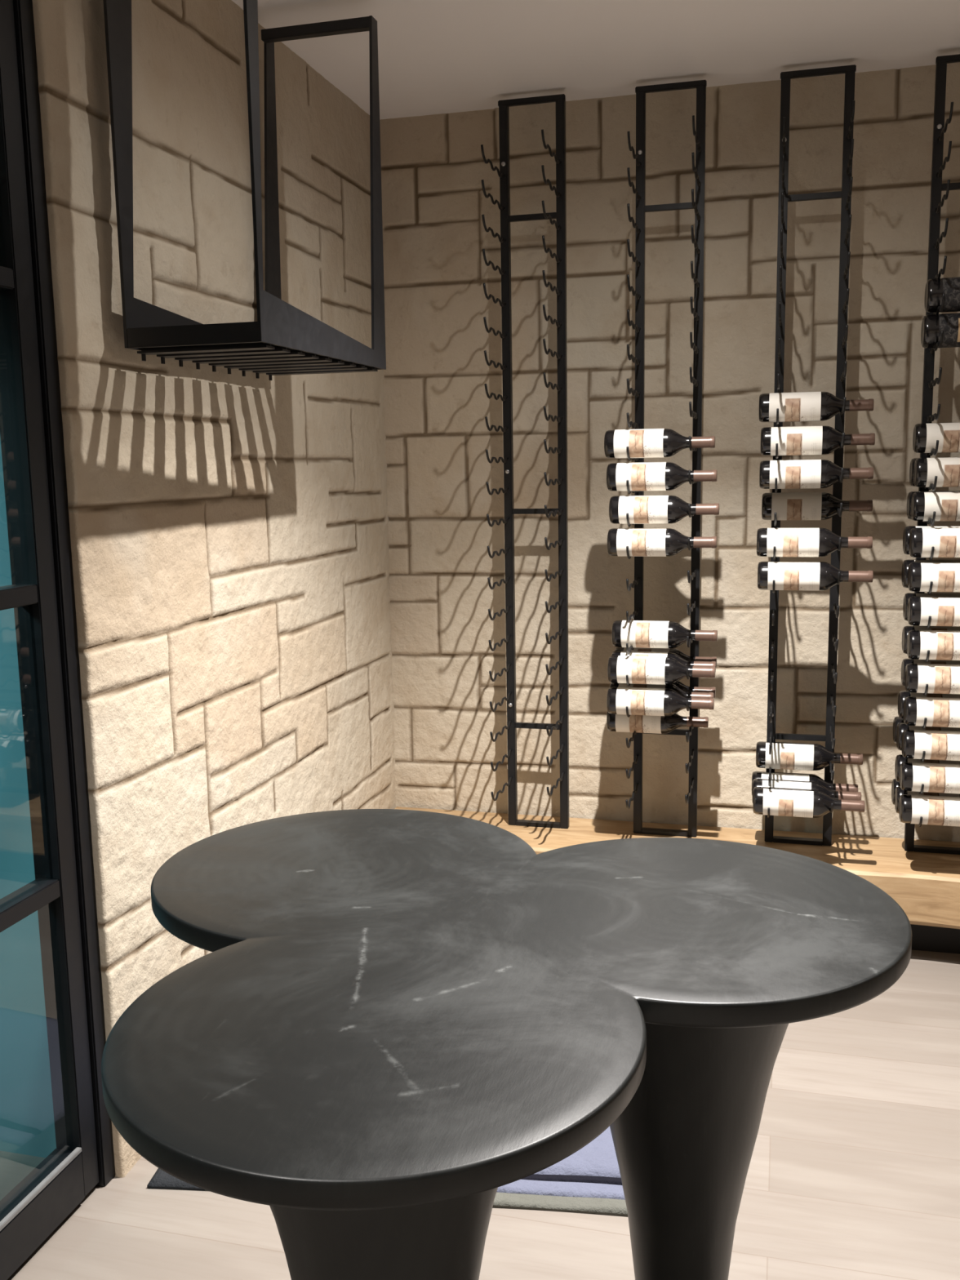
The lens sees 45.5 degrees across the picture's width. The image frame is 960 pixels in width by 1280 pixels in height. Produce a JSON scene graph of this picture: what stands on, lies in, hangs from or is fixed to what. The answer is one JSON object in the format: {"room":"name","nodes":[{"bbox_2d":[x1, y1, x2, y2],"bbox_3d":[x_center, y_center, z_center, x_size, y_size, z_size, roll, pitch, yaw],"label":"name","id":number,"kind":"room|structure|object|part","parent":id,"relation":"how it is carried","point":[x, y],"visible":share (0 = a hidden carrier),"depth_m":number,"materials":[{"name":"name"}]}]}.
{"room":"wine cellar","nodes":[
{"label":"wine cellar","id":0,"kind":"room"},
{"bbox_2d":[0,437,56,1157],"bbox_3d":[-1.699,-0.164,2.320,1.925,2.320,0.088,1,9,15],"label":"glass pane","id":1,"kind":"structure","parent":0,"point":[27,1122],"depth_m":2.17,"materials":[{"name":"teal glass"}]},
{"bbox_2d":[13,0,115,1186],"bbox_3d":[-0.751,-0.130,1.990,0.078,2.320,0.047,1,9,15],"label":"trim","id":2,"kind":"structure","parent":1,"relation":"attached to","point":[23,9],"depth_m":1.97,"materials":[{"name":"black paint"}]},
{"bbox_2d":[32,0,395,1177],"bbox_3d":[-0.487,-0.252,2.759,0.099,2.320,1.621,2,9,18],"label":"wall","id":3,"kind":"structure","parent":0,"point":[229,535],"depth_m":2.40,"materials":[{"name":"stone"}]},
{"bbox_2d":[0,0,98,1279],"bbox_3d":[-0.957,-0.009,1.198,0.055,2.303,1.603,1,9,15],"label":"door","id":4,"kind":"structure","parent":3,"relation":"in","point":[39,1203],"depth_m":1.94,"materials":[{"name":"black paint"}]},
{"bbox_3d":[-0.937,1.083,1.371,0.055,0.092,1.495,1,9,15],"label":"rail","id":5,"kind":"part","parent":4,"relation":"part of","materials":[{"name":"black metal"}]},
{"bbox_2d":[0,950,959,1279],"bbox_3d":[-0.189,1.202,1.156,5.500,0.080,5.150,1,9,15],"label":"floor","id":6,"kind":"structure","parent":0,"point":[853,1173],"depth_m":2.06,"materials":[{"name":"brown wood"}]},
{"bbox_2d":[146,1126,627,1216],"bbox_3d":[-0.128,0.977,2.305,0.935,0.016,0.476,0,9,7],"label":"rug","id":7,"kind":"object","parent":6,"relation":"on","point":[588,1180],"visible":0.16,"depth_m":2.10,"materials":[{"name":"fabric"}]},
{"bbox_2d":[101,808,911,1279],"bbox_3d":[-0.004,0.733,1.426,1.021,0.760,0.967,1,9,15],"label":"pedestal table","id":8,"kind":"object","parent":6,"relation":"on","point":[393,1020],"visible":1,"depth_m":1.27,"materials":[{"name":"black stone"}]},
{"bbox_3d":[-0.097,0.779,1.237,0.370,0.729,0.370,1,9,15],"label":"leg","id":9,"kind":"part","parent":8,"relation":"part of","materials":[{"name":"black metal"}]},
{"bbox_3d":[0.268,0.730,1.522,0.370,0.729,0.370,1,9,15],"label":"leg","id":10,"kind":"part","parent":8,"relation":"part of","materials":[{"name":"black metal"}]},
{"bbox_2d":[395,806,959,954],"bbox_3d":[1.327,0.716,3.074,3.370,0.252,0.316,1,9,15],"label":"wooden ledge","id":11,"kind":"object","parent":6,"relation":"on","point":[926,886],"visible":0.28,"depth_m":3.12,"materials":[{"name":"brown wood"}]},
{"bbox_2d":[480,93,568,828],"bbox_3d":[0.128,-0.440,3.150,0.185,2.050,0.264,1,9,15],"label":"wine rack","id":12,"kind":"object","parent":11,"relation":"on","point":[560,215],"visible":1,"depth_m":3.21,"materials":[{"name":"black metal"}]},
{"bbox_3d":[0.082,-0.459,3.284,0.024,2.048,0.025,1,9,15],"label":"post","id":13,"kind":"part","parent":12,"relation":"part of","materials":[{"name":"black metal"}]},
{"bbox_3d":[0.235,-0.455,3.244,0.024,2.048,0.025,1,9,15],"label":"post","id":14,"kind":"part","parent":12,"relation":"part of","materials":[{"name":"black metal"}]},
{"bbox_2d":[625,80,706,837],"bbox_3d":[0.489,-0.431,3.055,0.185,2.050,0.264,1,9,15],"label":"wine rack","id":15,"kind":"object","parent":11,"relation":"on","point":[691,734],"visible":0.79,"depth_m":3.09,"materials":[{"name":"black metal"}]},
{"bbox_3d":[0.444,-0.451,3.189,0.024,2.048,0.025,1,9,15],"label":"post","id":16,"kind":"part","parent":15,"relation":"part of","materials":[{"name":"black metal"}]},
{"bbox_2d":[606,711,708,733],"bbox_3d":[0.500,0.227,3.224,0.280,0.074,0.074,1,9,15],"label":"wine bottle","id":17,"kind":"object","parent":15,"relation":"on","point":[615,722],"visible":0.82,"depth_m":3.20,"materials":[{"name":"black glass"}]},
{"bbox_2d":[604,428,715,458],"bbox_3d":[0.464,-0.508,2.956,0.280,0.074,0.075,1,9,15],"label":"wine bottle","id":18,"kind":"object","parent":15,"relation":"on","point":[646,442],"visible":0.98,"depth_m":2.94,"materials":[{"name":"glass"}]},
{"bbox_2d":[606,686,714,715],"bbox_3d":[0.482,0.166,3.057,0.280,0.074,0.074,1,9,15],"label":"wine bottle","id":19,"kind":"object","parent":15,"relation":"on","point":[638,700],"visible":0.99,"depth_m":3.04,"materials":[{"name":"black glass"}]},
{"bbox_2d":[607,655,715,684],"bbox_3d":[0.482,0.082,3.043,0.280,0.074,0.075,1,9,15],"label":"wine bottle","id":20,"kind":"object","parent":15,"relation":"on","point":[657,670],"visible":0.98,"depth_m":3.02,"materials":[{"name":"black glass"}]},
{"bbox_2d":[609,682,713,698],"bbox_3d":[0.496,0.154,3.133,0.280,0.074,0.074,1,9,15],"label":"wine bottle","id":21,"kind":"object","parent":15,"relation":"on","point":[687,695],"visible":0.32,"depth_m":3.11,"materials":[{"name":"black glass"}]},
{"bbox_2d":[607,528,716,556],"bbox_3d":[0.476,-0.255,2.992,0.280,0.074,0.074,1,9,15],"label":"wine bottle","id":22,"kind":"object","parent":15,"relation":"on","point":[641,542],"visible":0.98,"depth_m":2.97,"materials":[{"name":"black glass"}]},
{"bbox_2d":[606,462,717,491],"bbox_3d":[0.471,-0.424,2.967,0.280,0.074,0.075,1,9,15],"label":"wine bottle","id":23,"kind":"object","parent":15,"relation":"on","point":[641,476],"visible":0.98,"depth_m":2.95,"materials":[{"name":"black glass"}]},
{"bbox_2d":[611,651,715,672],"bbox_3d":[0.500,0.070,3.119,0.280,0.074,0.075,1,9,15],"label":"wine bottle","id":24,"kind":"object","parent":15,"relation":"on","point":[705,664],"visible":0.37,"depth_m":3.10,"materials":[{"name":"black glass"}]},
{"bbox_3d":[0.474,0.069,3.127,0.226,0.073,0.073,1,17,15],"label":"glass","id":25,"kind":"part","parent":24,"relation":"part of","materials":[{"name":"black"}]},
{"bbox_2d":[608,495,719,524],"bbox_3d":[0.479,-0.340,2.978,0.280,0.074,0.074,1,10,15],"label":"wine bottle","id":26,"kind":"object","parent":15,"relation":"on","point":[641,509],"visible":0.98,"depth_m":2.96,"materials":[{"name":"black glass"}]},
{"bbox_2d":[611,620,717,648],"bbox_3d":[0.501,-0.014,3.106,0.280,0.074,0.074,1,10,15],"label":"wine bottle","id":27,"kind":"object","parent":15,"relation":"on","point":[637,633],"visible":0.98,"depth_m":3.08,"materials":[{"name":"black glass"}]},
{"bbox_2d":[614,647,716,667],"bbox_3d":[0.517,0.058,3.193,0.280,0.074,0.074,1,11,15],"label":"wine bottle","id":28,"kind":"object","parent":15,"relation":"on","point":[675,651],"visible":0.34,"depth_m":3.17,"materials":[{"name":"black glass"}]},
{"bbox_3d":[0.491,0.058,3.200,0.226,0.073,0.073,1,11,15],"label":"glass","id":29,"kind":"part","parent":28,"relation":"part of","materials":[{"name":"black glass"}]},
{"bbox_2d":[673,680,715,697],"bbox_3d":[0.517,0.143,3.206,0.280,0.074,0.074,1,9,15],"label":"wine bottle","id":30,"kind":"object","parent":15,"relation":"on","point":[688,689],"visible":0.24,"depth_m":3.17,"materials":[{"name":"black glass"}]},
{"bbox_3d":[0.491,0.142,3.214,0.226,0.073,0.073,1,13,15],"label":"glass","id":31,"kind":"part","parent":30,"relation":"part of","materials":[{"name":"black glass"}]},
{"bbox_3d":[0.596,-0.447,3.148,0.024,2.048,0.025,1,9,15],"label":"post","id":32,"kind":"part","parent":15,"relation":"part of","materials":[{"name":"black metal"}]},
{"bbox_2d":[764,64,856,845],"bbox_3d":[0.848,-0.423,2.960,0.185,2.050,0.264,1,9,15],"label":"wine rack","id":33,"kind":"object","parent":11,"relation":"on","point":[849,71],"visible":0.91,"depth_m":2.99,"materials":[{"name":"black metal"}]},
{"bbox_3d":[0.803,-0.442,3.094,0.024,2.048,0.025,1,9,15],"label":"post","id":34,"kind":"part","parent":33,"relation":"part of","materials":[{"name":"black metal"}]},
{"bbox_2d":[751,771,857,795],"bbox_3d":[0.891,0.404,3.147,0.280,0.074,0.075,1,9,15],"label":"wine bottle","id":35,"kind":"object","parent":33,"relation":"on","point":[756,775],"visible":0.44,"depth_m":3.13,"materials":[{"name":"black glass"}]},
{"bbox_2d":[752,778,861,802],"bbox_3d":[0.876,0.416,3.073,0.280,0.073,0.074,1,9,15],"label":"wine bottle","id":36,"kind":"object","parent":33,"relation":"on","point":[838,795],"visible":0.48,"depth_m":3.05,"materials":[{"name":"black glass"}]},
{"bbox_2d":[752,786,865,817],"bbox_3d":[0.859,0.428,2.997,0.280,0.074,0.075,1,9,15],"label":"wine bottle","id":37,"kind":"object","parent":33,"relation":"on","point":[783,802],"visible":1,"depth_m":2.98,"materials":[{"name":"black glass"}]},
{"bbox_2d":[755,741,862,770],"bbox_3d":[0.899,0.320,3.132,0.280,0.073,0.074,1,9,15],"label":"wine bottle","id":38,"kind":"object","parent":33,"relation":"on","point":[787,756],"visible":0.98,"depth_m":3.11,"materials":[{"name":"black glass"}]},
{"bbox_2d":[756,528,872,556],"bbox_3d":[0.844,-0.246,2.895,0.280,0.074,0.075,1,9,15],"label":"wine bottle","id":39,"kind":"object","parent":33,"relation":"on","point":[788,542],"visible":0.99,"depth_m":2.87,"materials":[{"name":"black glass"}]},
{"bbox_2d":[757,561,873,591],"bbox_3d":[0.850,-0.162,2.907,0.280,0.074,0.075,1,9,15],"label":"wine bottle","id":40,"kind":"object","parent":33,"relation":"on","point":[787,575],"visible":1,"depth_m":2.89,"materials":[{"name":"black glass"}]},
{"bbox_2d":[759,459,873,488],"bbox_3d":[0.863,-0.427,2.944,0.280,0.074,0.075,1,9,15],"label":"wine bottle","id":41,"kind":"object","parent":33,"relation":"on","point":[793,473],"visible":0.97,"depth_m":2.92,"materials":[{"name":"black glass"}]},
{"bbox_2d":[759,391,874,422],"bbox_3d":[0.856,-0.595,2.919,0.280,0.074,0.075,1,9,15],"label":"wine bottle","id":42,"kind":"object","parent":33,"relation":"on","point":[801,406],"visible":0.95,"depth_m":2.90,"materials":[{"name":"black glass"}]},
{"bbox_2d":[761,492,872,519],"bbox_3d":[0.890,-0.354,3.028,0.280,0.074,0.075,1,9,15],"label":"wine bottle","id":43,"kind":"object","parent":33,"relation":"on","point":[787,505],"visible":0.97,"depth_m":3.01,"materials":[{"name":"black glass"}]},
{"bbox_2d":[760,425,875,455],"bbox_3d":[0.863,-0.511,2.931,0.280,0.074,0.074,1,9,15],"label":"wine bottle","id":44,"kind":"object","parent":33,"relation":"on","point":[792,440],"visible":0.99,"depth_m":2.91,"materials":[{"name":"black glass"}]},
{"bbox_3d":[0.955,-0.439,3.054,0.024,2.048,0.025,1,9,15],"label":"post","id":45,"kind":"part","parent":33,"relation":"part of","materials":[{"name":"black metal"}]},
{"bbox_2d":[903,53,959,854],"bbox_3d":[1.210,-0.415,2.865,0.185,2.050,0.264,1,9,15],"label":"wine rack","id":46,"kind":"object","parent":11,"relation":"on","point":[940,128],"visible":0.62,"depth_m":2.88,"materials":[{"name":"black metal"}]},
{"bbox_2d":[891,778,900,804],"bbox_3d":[1.248,0.412,3.053,0.280,0.074,0.074,1,10,15],"label":"wine bottle","id":47,"kind":"object","parent":46,"relation":"on","point":[895,784],"visible":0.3,"depth_m":3.07,"materials":[{"name":"black glass"}]},
{"bbox_2d":[893,716,903,742],"bbox_3d":[1.243,0.244,3.028,0.280,0.074,0.074,1,9,15],"label":"wine bottle","id":48,"kind":"object","parent":46,"relation":"on","point":[897,720],"visible":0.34,"depth_m":3.04,"materials":[{"name":"black glass"}]},
{"bbox_2d":[909,457,941,486],"bbox_3d":[1.248,-0.430,2.921,0.280,0.073,0.074,1,9,15],"label":"wine bottle","id":49,"kind":"object","parent":46,"relation":"on","point":[913,460],"visible":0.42,"depth_m":2.94,"materials":[{"name":"black glass"}]},
{"bbox_2d":[894,786,959,813],"bbox_3d":[1.231,0.424,2.979,0.280,0.074,0.074,1,9,15],"label":"wine bottle","id":50,"kind":"object","parent":46,"relation":"on","point":[899,791],"visible":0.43,"depth_m":2.98,"materials":[{"name":"black glass"}]},
{"bbox_2d":[894,754,959,782],"bbox_3d":[1.227,0.340,2.967,0.280,0.074,0.075,1,9,15],"label":"wine bottle","id":51,"kind":"object","parent":46,"relation":"on","point":[900,758],"visible":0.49,"depth_m":2.97,"materials":[{"name":"black glass"}]},
{"bbox_3d":[1.201,0.339,2.975,0.226,0.073,0.073,1,11,15],"label":"glass","id":52,"kind":"part","parent":51,"relation":"part of","materials":[{"name":"black glass"}]},
{"bbox_2d":[896,722,959,751],"bbox_3d":[1.226,0.255,2.954,0.280,0.074,0.074,1,9,15],"label":"wine bottle","id":53,"kind":"object","parent":46,"relation":"on","point":[901,726],"visible":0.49,"depth_m":2.96,"materials":[{"name":"black glass"}]},
{"bbox_3d":[1.200,0.255,2.962,0.226,0.073,0.073,1,14,15],"label":"glass","id":54,"kind":"part","parent":53,"relation":"part of","materials":[{"name":"black glass"}]},
{"bbox_2d":[897,690,959,718],"bbox_3d":[1.225,0.171,2.942,0.280,0.074,0.074,1,10,15],"label":"wine bottle","id":55,"kind":"object","parent":46,"relation":"on","point":[903,695],"visible":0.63,"depth_m":2.94,"materials":[{"name":"black glass"}]},
{"bbox_3d":[1.199,0.171,2.949,0.226,0.073,0.073,1,10,15],"label":"glass","id":56,"kind":"part","parent":55,"relation":"part of","materials":[{"name":"black glass"}]},
{"bbox_2d":[898,794,959,826],"bbox_3d":[1.214,0.436,2.904,0.280,0.074,0.075,1,9,15],"label":"wine bottle","id":57,"kind":"object","parent":46,"relation":"on","point":[934,810],"visible":1,"depth_m":2.89,"materials":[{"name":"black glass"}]},
{"bbox_3d":[1.188,0.435,2.911,0.226,0.073,0.073,1,12,15],"label":"glass","id":58,"kind":"part","parent":57,"relation":"part of","materials":[{"name":"black glass"}]},
{"bbox_2d":[899,762,959,794],"bbox_3d":[1.212,0.351,2.891,0.280,0.074,0.074,1,10,15],"label":"wine bottle","id":59,"kind":"object","parent":46,"relation":"on","point":[935,777],"visible":1,"depth_m":2.88,"materials":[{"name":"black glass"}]},
{"bbox_3d":[1.186,0.351,2.898,0.226,0.073,0.073,1,10,15],"label":"glass","id":60,"kind":"part","parent":59,"relation":"part of","materials":[{"name":"black glass"}]},
{"bbox_2d":[901,729,959,760],"bbox_3d":[1.211,0.267,2.878,0.280,0.074,0.074,1,9,15],"label":"wine bottle","id":61,"kind":"object","parent":46,"relation":"on","point":[937,744],"visible":1,"depth_m":2.87,"materials":[{"name":"black glass"}]},
{"bbox_3d":[1.185,0.267,2.885,0.226,0.073,0.073,1,12,15],"label":"glass","id":62,"kind":"part","parent":61,"relation":"part of","materials":[{"name":"black glass"}]},
{"bbox_2d":[901,658,959,685],"bbox_3d":[1.228,0.087,2.927,0.280,0.074,0.074,1,9,15],"label":"wine bottle","id":63,"kind":"object","parent":46,"relation":"on","point":[905,661],"visible":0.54,"depth_m":2.93,"materials":[{"name":"black glass"}]},
{"bbox_3d":[1.202,0.086,2.934,0.226,0.073,0.073,1,15,15],"label":"glass","id":64,"kind":"part","parent":63,"relation":"part of","materials":[{"name":"black glass"}]},
{"bbox_2d":[901,559,959,587],"bbox_3d":[1.216,-0.166,2.891,0.280,0.074,0.074,1,9,15],"label":"wine bottle","id":65,"kind":"object","parent":46,"relation":"on","point":[905,564],"visible":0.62,"depth_m":2.90,"materials":[{"name":"black glass"}]},
{"bbox_3d":[1.190,-0.167,2.898,0.226,0.073,0.073,1,52,15],"label":"glass","id":66,"kind":"part","parent":65,"relation":"part of","materials":[{"name":"black glass"}]},
{"bbox_2d":[902,625,959,653],"bbox_3d":[1.226,0.003,2.914,0.280,0.074,0.074,1,9,15],"label":"wine bottle","id":67,"kind":"object","parent":46,"relation":"on","point":[906,628],"visible":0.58,"depth_m":2.92,"materials":[{"name":"black glass"}]},
{"bbox_3d":[1.200,0.002,2.922,0.226,0.073,0.073,1,14,15],"label":"glass","id":68,"kind":"part","parent":67,"relation":"part of","materials":[{"name":"black glass"}]},
{"bbox_2d":[902,592,959,621],"bbox_3d":[1.224,-0.081,2.902,0.280,0.073,0.075,1,9,15],"label":"wine bottle","id":69,"kind":"object","parent":46,"relation":"on","point":[907,596],"visible":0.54,"depth_m":2.91,"materials":[{"name":"black glass"}]},
{"bbox_3d":[1.198,-0.082,2.909,0.226,0.073,0.073,1,48,15],"label":"glass","id":70,"kind":"part","parent":69,"relation":"part of","materials":[{"name":"black glass"}]},
{"bbox_2d":[902,525,959,555],"bbox_3d":[1.214,-0.250,2.878,0.280,0.074,0.075,1,9,15],"label":"wine bottle","id":71,"kind":"object","parent":46,"relation":"on","point":[907,530],"visible":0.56,"depth_m":2.89,"materials":[{"name":"black glass"}]},
{"bbox_3d":[1.189,-0.251,2.885,0.226,0.073,0.073,1,46,15],"label":"glass","id":72,"kind":"part","parent":71,"relation":"part of","materials":[{"name":"black glass"}]},
{"bbox_2d":[903,696,959,728],"bbox_3d":[1.211,0.183,2.865,0.280,0.074,0.074,1,9,15],"label":"wine bottle","id":73,"kind":"object","parent":46,"relation":"on","point":[939,712],"visible":1,"depth_m":2.86,"materials":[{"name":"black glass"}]},
{"bbox_3d":[1.185,0.182,2.872,0.226,0.073,0.073,1,12,15],"label":"glass","id":74,"kind":"part","parent":73,"relation":"part of","materials":[{"name":"black glass"}]},
{"bbox_2d":[904,663,959,694],"bbox_3d":[1.210,0.099,2.852,0.280,0.074,0.074,1,9,15],"label":"wine bottle","id":75,"kind":"object","parent":46,"relation":"on","point":[940,678],"visible":1,"depth_m":2.84,"materials":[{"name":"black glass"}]},
{"bbox_3d":[1.184,0.098,2.859,0.226,0.073,0.073,1,13,15],"label":"glass","id":76,"kind":"part","parent":75,"relation":"part of","materials":[{"name":"black glass"}]},
{"bbox_2d":[906,490,959,519],"bbox_3d":[1.246,-0.345,2.934,0.280,0.073,0.074,1,9,15],"label":"wine bottle","id":77,"kind":"object","parent":46,"relation":"on","point":[910,494],"visible":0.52,"depth_m":2.95,"materials":[{"name":"black glass"}]},
{"bbox_2d":[906,630,959,660],"bbox_3d":[1.210,0.015,2.838,0.280,0.074,0.074,1,9,15],"label":"wine bottle","id":78,"kind":"object","parent":46,"relation":"on","point":[942,645],"visible":1,"depth_m":2.83,"materials":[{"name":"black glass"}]},
{"bbox_3d":[1.184,0.014,2.846,0.226,0.073,0.073,1,14,15],"label":"glass","id":79,"kind":"part","parent":78,"relation":"part of","materials":[{"name":"black glass"}]},
{"bbox_2d":[906,595,959,626],"bbox_3d":[1.207,-0.069,2.826,0.280,0.073,0.074,1,9,15],"label":"wine bottle","id":80,"kind":"object","parent":46,"relation":"on","point":[943,611],"visible":1,"depth_m":2.82,"materials":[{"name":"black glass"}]},
{"bbox_2d":[907,562,959,592],"bbox_3d":[1.203,-0.154,2.814,0.280,0.073,0.074,1,9,15],"label":"wine bottle","id":81,"kind":"object","parent":46,"relation":"on","point":[944,576],"visible":1,"depth_m":2.81,"materials":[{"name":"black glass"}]},
{"bbox_3d":[1.177,-0.155,2.821,0.226,0.073,0.073,1,49,15],"label":"glass","id":82,"kind":"part","parent":81,"relation":"part of","materials":[{"name":"black glass"}]},
{"bbox_2d":[908,527,959,557],"bbox_3d":[1.201,-0.238,2.801,0.280,0.073,0.074,1,9,15],"label":"wine bottle","id":83,"kind":"object","parent":46,"relation":"on","point":[945,541],"visible":1,"depth_m":2.79,"materials":[{"name":"black glass"}]},
{"bbox_2d":[911,491,959,521],"bbox_3d":[1.229,-0.334,2.861,0.280,0.073,0.074,1,9,15],"label":"wine bottle","id":84,"kind":"object","parent":46,"relation":"on","point":[946,504],"visible":1,"depth_m":2.85,"materials":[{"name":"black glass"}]},
{"bbox_2d":[912,422,959,453],"bbox_3d":[1.224,-0.502,2.836,0.280,0.074,0.074,1,9,15],"label":"wine bottle","id":85,"kind":"object","parent":46,"relation":"on","point":[925,436],"visible":1,"depth_m":2.83,"materials":[{"name":"black glass"}]},
{"bbox_2d":[913,457,959,487],"bbox_3d":[1.231,-0.418,2.847,0.280,0.073,0.074,1,9,15],"label":"wine bottle","id":86,"kind":"object","parent":46,"relation":"on","point":[947,469],"visible":1,"depth_m":2.84,"materials":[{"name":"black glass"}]},
{"bbox_2d":[920,313,959,348],"bbox_3d":[1.229,-0.759,2.794,0.280,0.081,0.081,1,9,15],"label":"wine bottle","id":87,"kind":"object","parent":46,"relation":"on","point":[932,325],"visible":0.94,"depth_m":2.79,"materials":[{"name":"black glass"}]},
{"bbox_3d":[1.203,-0.759,2.801,0.226,0.080,0.080,1,12,15],"label":"glass","id":88,"kind":"part","parent":87,"relation":"part of","materials":[{"name":"black glass"}]},
{"bbox_2d":[924,276,959,312],"bbox_3d":[1.232,-0.843,2.780,0.280,0.081,0.081,1,9,15],"label":"wine bottle","id":89,"kind":"object","parent":46,"relation":"on","point":[935,289],"visible":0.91,"depth_m":2.78,"materials":[{"name":"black glass"}]},
{"bbox_3d":[1.206,-0.844,2.787,0.226,0.080,0.080,1,4,15],"label":"glass","id":90,"kind":"part","parent":89,"relation":"part of","materials":[{"name":"black glass"}]},
{"bbox_2d":[231,0,959,119],"bbox_3d":[-0.229,-1.170,0.793,5.500,0.080,5.150,1,9,15],"label":"ceiling","id":91,"kind":"structure","parent":0,"point":[435,56],"depth_m":2.76,"materials":[{"name":"paint"}]},
{"bbox_2d":[102,0,386,380],"bbox_3d":[-0.424,-0.947,2.279,0.267,0.802,0.689,1,9,15],"label":"stemware rack","id":92,"kind":"object","parent":91,"relation":"hanging from","point":[284,339],"visible":1,"depth_m":2.10,"materials":[{"name":"black metal"}]},
{"bbox_3d":[-0.550,-0.960,2.312,0.006,0.783,0.687,1,9,15],"label":"plate","id":93,"kind":"part","parent":92,"relation":"part of","materials":[{"name":"black metal"}]},
{"bbox_3d":[-0.493,-0.530,2.054,0.255,0.048,0.034,1,9,15],"label":"glass rail","id":94,"kind":"part","parent":92,"relation":"part of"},
{"bbox_3d":[-0.476,-0.540,2.118,0.255,0.048,0.034,1,9,15],"label":"glass rail","id":95,"kind":"part","parent":92,"relation":"part of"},
{"bbox_3d":[-0.459,-0.550,2.182,0.255,0.048,0.034,1,9,15],"label":"glass rail","id":96,"kind":"part","parent":92,"relation":"part of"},
{"bbox_3d":[-0.442,-0.560,2.246,0.255,0.048,0.034,1,9,15],"label":"glass rail","id":97,"kind":"part","parent":92,"relation":"part of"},
{"bbox_3d":[-0.425,-0.571,2.310,0.255,0.048,0.034,1,9,15],"label":"glass rail","id":98,"kind":"part","parent":92,"relation":"part of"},
{"bbox_3d":[-0.407,-0.581,2.374,0.255,0.048,0.034,1,9,15],"label":"glass rail","id":99,"kind":"part","parent":92,"relation":"part of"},
{"bbox_3d":[-0.390,-0.591,2.439,0.255,0.048,0.034,1,9,15],"label":"glass rail","id":100,"kind":"part","parent":92,"relation":"part of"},
{"bbox_3d":[-0.373,-0.601,2.503,0.255,0.048,0.034,1,9,15],"label":"glass rail","id":101,"kind":"part","parent":92,"relation":"part of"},
{"bbox_3d":[-0.303,-0.951,2.225,0.006,0.783,0.650,1,9,15],"label":"plate","id":102,"kind":"part","parent":92,"relation":"part of","materials":[{"name":"black metal"}]},
{"bbox_3d":[-0.356,-0.611,2.567,0.255,0.048,0.034,1,9,15],"label":"glass rail","id":103,"kind":"part","parent":92,"relation":"part of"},
{"bbox_2d":[379,62,959,842],"bbox_3d":[1.344,-0.333,3.088,3.392,2.320,0.011,1,9,15],"label":"wall","id":104,"kind":"structure","parent":0,"point":[433,168],"depth_m":3.28,"materials":[{"name":"stone"}]}
]}

